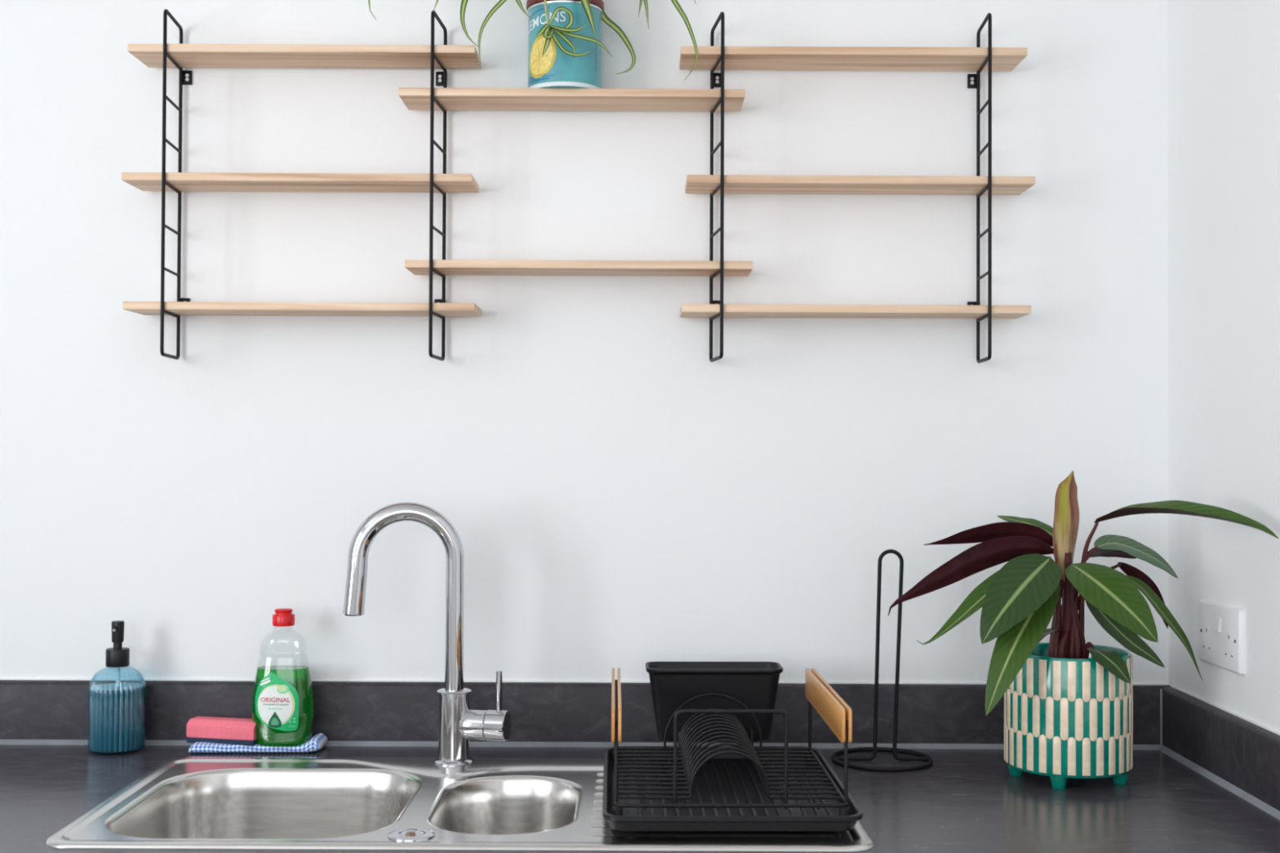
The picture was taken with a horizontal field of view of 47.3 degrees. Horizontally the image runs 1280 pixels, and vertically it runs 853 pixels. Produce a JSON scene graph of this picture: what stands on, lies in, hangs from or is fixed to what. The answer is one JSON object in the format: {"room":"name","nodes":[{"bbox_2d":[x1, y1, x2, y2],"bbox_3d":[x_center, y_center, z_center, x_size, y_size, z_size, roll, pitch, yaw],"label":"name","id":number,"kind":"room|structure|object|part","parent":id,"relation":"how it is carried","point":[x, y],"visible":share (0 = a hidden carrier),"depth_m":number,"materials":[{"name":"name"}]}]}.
{"room":"kitchen","nodes":[
{"label":"kitchen","id":0,"kind":"room"},
{"bbox_2d":[0,0,1168,684],"bbox_3d":[-0.752,0.100,2.251,3.296,2.550,0.100,0,-1,0],"label":"wall","id":1,"kind":"structure","parent":0,"point":[615,494],"depth_m":2.20,"materials":[{"name":"white paint"}]},
{"bbox_2d":[160,8,191,359],"bbox_3d":[-0.683,-0.352,2.155,0.018,0.502,0.106,0,-1,-4],"label":"shelf bracket","id":2,"kind":"object","parent":1,"relation":"attached to","point":[184,76],"visible":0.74,"depth_m":2.14,"materials":[{"name":"black metal"}]},
{"bbox_3d":[-0.687,-0.183,2.203,0.016,0.022,0.003,0,-1,-4],"label":"mounting plate","id":3,"kind":"part","parent":2,"relation":"part of","materials":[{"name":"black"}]},
{"bbox_3d":[-0.685,-0.527,2.209,0.016,0.022,0.003,0,-1,-4],"label":"mounting plate","id":4,"kind":"part","parent":2,"relation":"part of","materials":[{"name":"black metal"}]},
{"bbox_2d":[123,301,481,316],"bbox_3d":[-0.491,-0.172,2.149,0.507,0.012,0.090,0,-1,0],"label":"shelf board","id":5,"kind":"object","parent":2,"relation":"on","point":[144,308],"visible":1,"depth_m":2.10,"materials":[{"name":"brown wood"}]},
{"bbox_2d":[127,43,481,68],"bbox_3d":[-0.489,-0.546,2.155,0.501,0.012,0.090,0,-1,0],"label":"shelf board","id":6,"kind":"object","parent":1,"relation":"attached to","point":[186,55],"visible":0.98,"depth_m":2.13,"materials":[{"name":"brown wood"}]},
{"bbox_2d":[428,9,447,360],"bbox_3d":[-0.303,-0.350,2.155,0.018,0.502,0.106,0,-1,3],"label":"shelf bracket","id":7,"kind":"object","parent":1,"relation":"attached to","point":[441,77],"visible":0.81,"depth_m":2.12,"materials":[{"name":"black metal"}]},
{"bbox_2d":[121,172,478,192],"bbox_3d":[-0.495,-0.359,2.152,0.505,0.012,0.090,0,-1,0],"label":"shelf board","id":8,"kind":"object","parent":7,"relation":"on","point":[144,181],"visible":1,"depth_m":2.12,"materials":[{"name":"brown wood"}]},
{"bbox_3d":[-0.302,-0.181,2.203,0.017,0.021,0.003,0,-1,3],"label":"mounting plate","id":9,"kind":"part","parent":7,"relation":"part of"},
{"bbox_3d":[-0.300,-0.526,2.209,0.017,0.021,0.003,0,-1,3],"label":"mounting plate","id":10,"kind":"part","parent":7,"relation":"part of","materials":[{"name":"black metal"}]},
{"bbox_2d":[398,87,745,111],"bbox_3d":[-0.099,-0.482,2.154,0.500,0.012,0.090,0,-1,0],"label":"shelf board","id":11,"kind":"object","parent":7,"relation":"on","point":[414,98],"visible":1,"depth_m":2.13,"materials":[{"name":"brown wood"}]},
{"bbox_2d":[368,0,697,88],"bbox_3d":[-0.152,-0.617,2.136,0.471,0.258,0.154,0,-1,0],"label":"spider plant","id":12,"kind":"object","parent":11,"relation":"on","point":[565,44],"visible":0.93,"depth_m":2.10,"materials":[{"name":"teal metal"}]},
{"bbox_2d":[404,259,752,276],"bbox_3d":[-0.088,-0.233,2.150,0.501,0.012,0.090,0,-1,0],"label":"shelf board","id":13,"kind":"object","parent":7,"relation":"on","point":[417,267],"visible":1,"depth_m":2.10,"materials":[{"name":"brown wood"}]},
{"bbox_2d":[0,678,1170,750],"bbox_3d":[-0.754,0.427,2.184,3.096,0.095,0.024,0,-1,0],"label":"backsplash","id":14,"kind":"structure","parent":1,"relation":"attached to","point":[33,711],"depth_m":2.18,"materials":[{"name":"black stone"}]},
{"bbox_2d":[0,745,1279,852],"bbox_3d":[-0.754,0.488,1.875,3.096,0.038,0.640,0,-1,0],"label":"countertop","id":15,"kind":"structure","parent":1,"relation":"attached to","point":[967,801],"depth_m":1.82,"materials":[{"name":"black stone"}]},
{"bbox_2d":[89,620,144,752],"bbox_3d":[-0.763,0.379,2.135,0.080,0.189,0.080,0,-1,24],"label":"soap dispenser","id":16,"kind":"object","parent":15,"relation":"on","point":[116,709],"visible":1,"depth_m":2.11,"materials":[{"name":"blue glass"}]},
{"bbox_3d":[-0.763,0.318,2.135,0.012,0.016,0.012,0,-1,0],"label":"pump stem","id":17,"kind":"part","parent":16,"relation":"part of","materials":[{"name":"black plastic"}]},
{"bbox_2d":[188,733,327,753],"bbox_3d":[-0.558,0.463,2.140,0.187,0.022,0.062,0,-1,0],"label":"cloth","id":18,"kind":"object","parent":15,"relation":"on","point":[319,740],"visible":0.7,"depth_m":2.11,"materials":[{"name":"blue fabric"}]},
{"bbox_2d":[186,715,256,746],"bbox_3d":[-0.606,0.445,2.141,0.107,0.034,0.042,0,-1,13],"label":"sponge","id":19,"kind":"object","parent":18,"relation":"on","point":[225,731],"visible":0.76,"depth_m":2.12,"materials":[{"name":"pink plastic"}]},
{"bbox_2d":[252,608,313,746],"bbox_3d":[-0.521,0.365,2.134,0.091,0.197,0.054,0,-1,0],"label":"dish soap bottle","id":20,"kind":"object","parent":18,"relation":"on","point":[282,704],"visible":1,"depth_m":2.11,"materials":[{"name":"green plastic"}]},
{"bbox_2d":[260,680,270,685],"bbox_3d":[-0.542,0.371,2.113,0.017,0.009,0.001,0,-1,13],"label":"print","id":21,"kind":"object","parent":20,"relation":"on","point":[263,682],"depth_m":2.11},
{"bbox_3d":[-0.521,0.271,2.136,0.026,0.008,0.026,0,-1,0],"label":"cap lid","id":22,"kind":"part","parent":20,"relation":"part of","materials":[{"name":"red plastic"}]},
{"bbox_2d":[342,502,511,766],"bbox_3d":[-0.297,0.287,2.045,0.232,0.363,0.064,0,-1,0],"label":"tap","id":23,"kind":"object","parent":15,"relation":"on","point":[458,725],"visible":1,"depth_m":2.03,"materials":[{"name":"silver metal"}]},
{"bbox_3d":[-0.329,0.240,2.041,0.167,0.268,0.029,0,-1,-7],"label":"spout","id":24,"kind":"part","parent":23,"relation":"part of","materials":[{"name":"silver metal"}]},
{"bbox_3d":[-0.234,0.417,2.041,0.042,0.042,0.042,0,-1,10],"label":"valve arm","id":25,"kind":"part","parent":23,"relation":"part of","materials":[{"name":"silver metal"}]},
{"bbox_3d":[-0.196,0.370,2.035,0.008,0.058,0.008,-1,-1,44],"label":"lever","id":26,"kind":"part","parent":23,"relation":"part of","materials":[{"name":"silver metal"}]},
{"bbox_2d":[44,756,874,851],"bbox_3d":[-0.203,0.548,1.844,0.932,0.172,0.465,0,-1,0],"label":"sink","id":27,"kind":"object","parent":15,"relation":"in","point":[185,802],"visible":0.72,"depth_m":1.96,"materials":[{"name":"metal"}]},
{"bbox_3d":[-0.460,0.550,1.829,0.348,0.165,0.366,0,-1,0],"label":"bowl","id":28,"kind":"part","parent":27,"relation":"part of","materials":[{"name":"metal"}]},
{"bbox_3d":[-0.165,0.534,1.821,0.184,0.130,0.305,0,-1,0],"label":"bowl","id":29,"kind":"part","parent":27,"relation":"part of","materials":[{"name":"metal"}]},
{"bbox_2d":[602,746,862,831],"bbox_3d":[0.103,0.456,1.847,0.298,0.024,0.392,0,-1,-1],"label":"drip tray","id":30,"kind":"object","parent":27,"relation":"on","point":[724,779],"visible":0.73,"depth_m":1.78,"materials":[{"name":"black plastic"}]},
{"bbox_2d":[611,667,852,815],"bbox_3d":[0.103,0.394,1.850,0.279,0.129,0.333,0,-1,-1],"label":"dish rack","id":31,"kind":"object","parent":30,"relation":"on","point":[834,711],"visible":0.99,"depth_m":1.81,"materials":[{"name":"black metal"}]},
{"bbox_3d":[-0.030,0.398,1.850,0.005,0.108,0.316,0,-1,-1],"label":"handle post","id":32,"kind":"part","parent":31,"relation":"part of","materials":[{"name":"black metal"}]},
{"bbox_2d":[645,661,782,746],"bbox_3d":[0.104,0.390,2.057,0.192,0.106,0.087,0,-1,-1],"label":"caddy","id":33,"kind":"object","parent":31,"relation":"hanging from","point":[673,683],"visible":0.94,"depth_m":2.03,"materials":[{"name":"black plastic"}]},
{"bbox_3d":[0.105,0.383,1.697,0.133,0.108,0.004,0,-1,-1],"label":"divider frame","id":34,"kind":"part","parent":31,"relation":"part of","materials":[{"name":"black metal"}]},
{"bbox_3d":[0.237,0.399,1.855,0.005,0.108,0.316,0,-1,-1],"label":"handle post","id":35,"kind":"part","parent":31,"relation":"part of","materials":[{"name":"black metal"}]},
{"bbox_2d":[831,549,933,772],"bbox_3d":[0.345,0.326,2.086,0.143,0.302,0.143,0,-1,0],"label":"paper towel holder","id":36,"kind":"object","parent":15,"relation":"on","point":[921,757],"visible":0.98,"depth_m":2.08,"materials":[{"name":"black metal"}]},
{"bbox_2d":[888,471,1278,789],"bbox_3d":[0.590,0.268,1.972,0.477,0.417,0.274,0,-1,19],"label":"potted plant","id":37,"kind":"object","parent":15,"relation":"on","point":[1068,700],"visible":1,"depth_m":1.92,"materials":[{"name":"green plant"}]},
{"bbox_3d":[0.581,0.383,1.986,0.166,0.158,0.166,0,-1,0],"label":"pot","id":38,"kind":"part","parent":37,"relation":"part of","materials":[{"name":"teal ceramic"}]},
{"bbox_2d":[709,11,724,362],"bbox_3d":[0.119,-0.348,2.155,0.018,0.502,0.106,0,-1,-6],"label":"shelf bracket","id":39,"kind":"object","parent":1,"relation":"attached to","point":[717,79],"visible":0.77,"depth_m":2.12,"materials":[{"name":"black metal"}]},
{"bbox_3d":[0.113,-0.179,2.203,0.016,0.022,0.003,0,-1,-6],"label":"mounting plate","id":40,"kind":"part","parent":39,"relation":"part of","materials":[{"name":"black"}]},
{"bbox_3d":[0.115,-0.524,2.209,0.016,0.022,0.003,0,-1,-6],"label":"mounting plate","id":41,"kind":"part","parent":39,"relation":"part of","materials":[{"name":"black metal"}]},
{"bbox_2d":[680,303,1031,319],"bbox_3d":[0.312,-0.169,2.149,0.504,0.012,0.090,0,-1,0],"label":"shelf board","id":42,"kind":"object","parent":39,"relation":"on","point":[687,310],"visible":1,"depth_m":2.10,"materials":[{"name":"brown wood"}]},
{"bbox_2d":[684,174,1035,195],"bbox_3d":[0.319,-0.355,2.152,0.503,0.012,0.090,0,-1,0],"label":"shelf board","id":43,"kind":"object","parent":39,"relation":"on","point":[695,184],"visible":1,"depth_m":2.12,"materials":[{"name":"brown wood"}]},
{"bbox_2d":[967,13,991,363],"bbox_3d":[0.500,-0.347,2.155,0.018,0.502,0.106,0,-1,3],"label":"shelf bracket","id":44,"kind":"object","parent":1,"relation":"attached to","point":[973,79],"visible":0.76,"depth_m":2.14,"materials":[{"name":"black metal"}]},
{"bbox_2d":[679,45,1027,71],"bbox_3d":[0.309,-0.542,2.155,0.500,0.012,0.090,0,-1,0],"label":"shelf board","id":45,"kind":"object","parent":44,"relation":"on","point":[735,58],"visible":1,"depth_m":2.13,"materials":[{"name":"brown wood"}]},
{"bbox_3d":[0.502,-0.177,2.203,0.017,0.021,0.003,0,-1,3],"label":"mounting plate","id":46,"kind":"part","parent":44,"relation":"part of","materials":[{"name":"black metal"}]},
{"bbox_3d":[0.503,-0.522,2.209,0.017,0.021,0.003,0,-1,3],"label":"mounting plate","id":47,"kind":"part","parent":44,"relation":"part of","materials":[{"name":"black metal"}]},
{"bbox_2d":[1167,0,1279,733],"bbox_3d":[0.846,0.072,0.051,0.100,2.550,4.300,0,-1,0],"label":"wall","id":48,"kind":"structure","parent":0,"point":[1224,55],"depth_m":1.99,"materials":[{"name":"white paint"}]},
{"bbox_2d":[1159,685,1279,820],"bbox_3d":[0.782,0.428,1.868,0.024,0.095,0.625,0,-1,0],"label":"backsplash","id":49,"kind":"structure","parent":48,"relation":"attached to","point":[1241,755],"depth_m":1.95,"materials":[{"name":"black stone"}]},
{"bbox_2d":[1199,599,1245,675],"bbox_3d":[0.788,0.285,1.989,0.013,0.086,0.140,0,-1,0],"label":"wall socket","id":50,"kind":"object","parent":48,"relation":"attached to","point":[1222,627],"visible":1,"depth_m":1.97,"materials":[{"name":"white plastic"}]},
{"bbox_2d":[1211,615,1217,631],"bbox_3d":[0.784,0.269,1.995,0.004,0.021,0.010,0,-1,0],"label":"rocker switch","id":51,"kind":"object","parent":50,"relation":"attached to","point":[1214,618],"depth_m":1.99,"materials":[{"name":"white plastic"}]},
{"bbox_2d":[1215,616,1221,632],"bbox_3d":[0.784,0.269,1.983,0.004,0.021,0.010,0,-1,0],"label":"rocker switch","id":52,"kind":"object","parent":50,"relation":"attached to","point":[1218,619],"depth_m":1.98,"materials":[{"name":"white plastic"}]}
]}

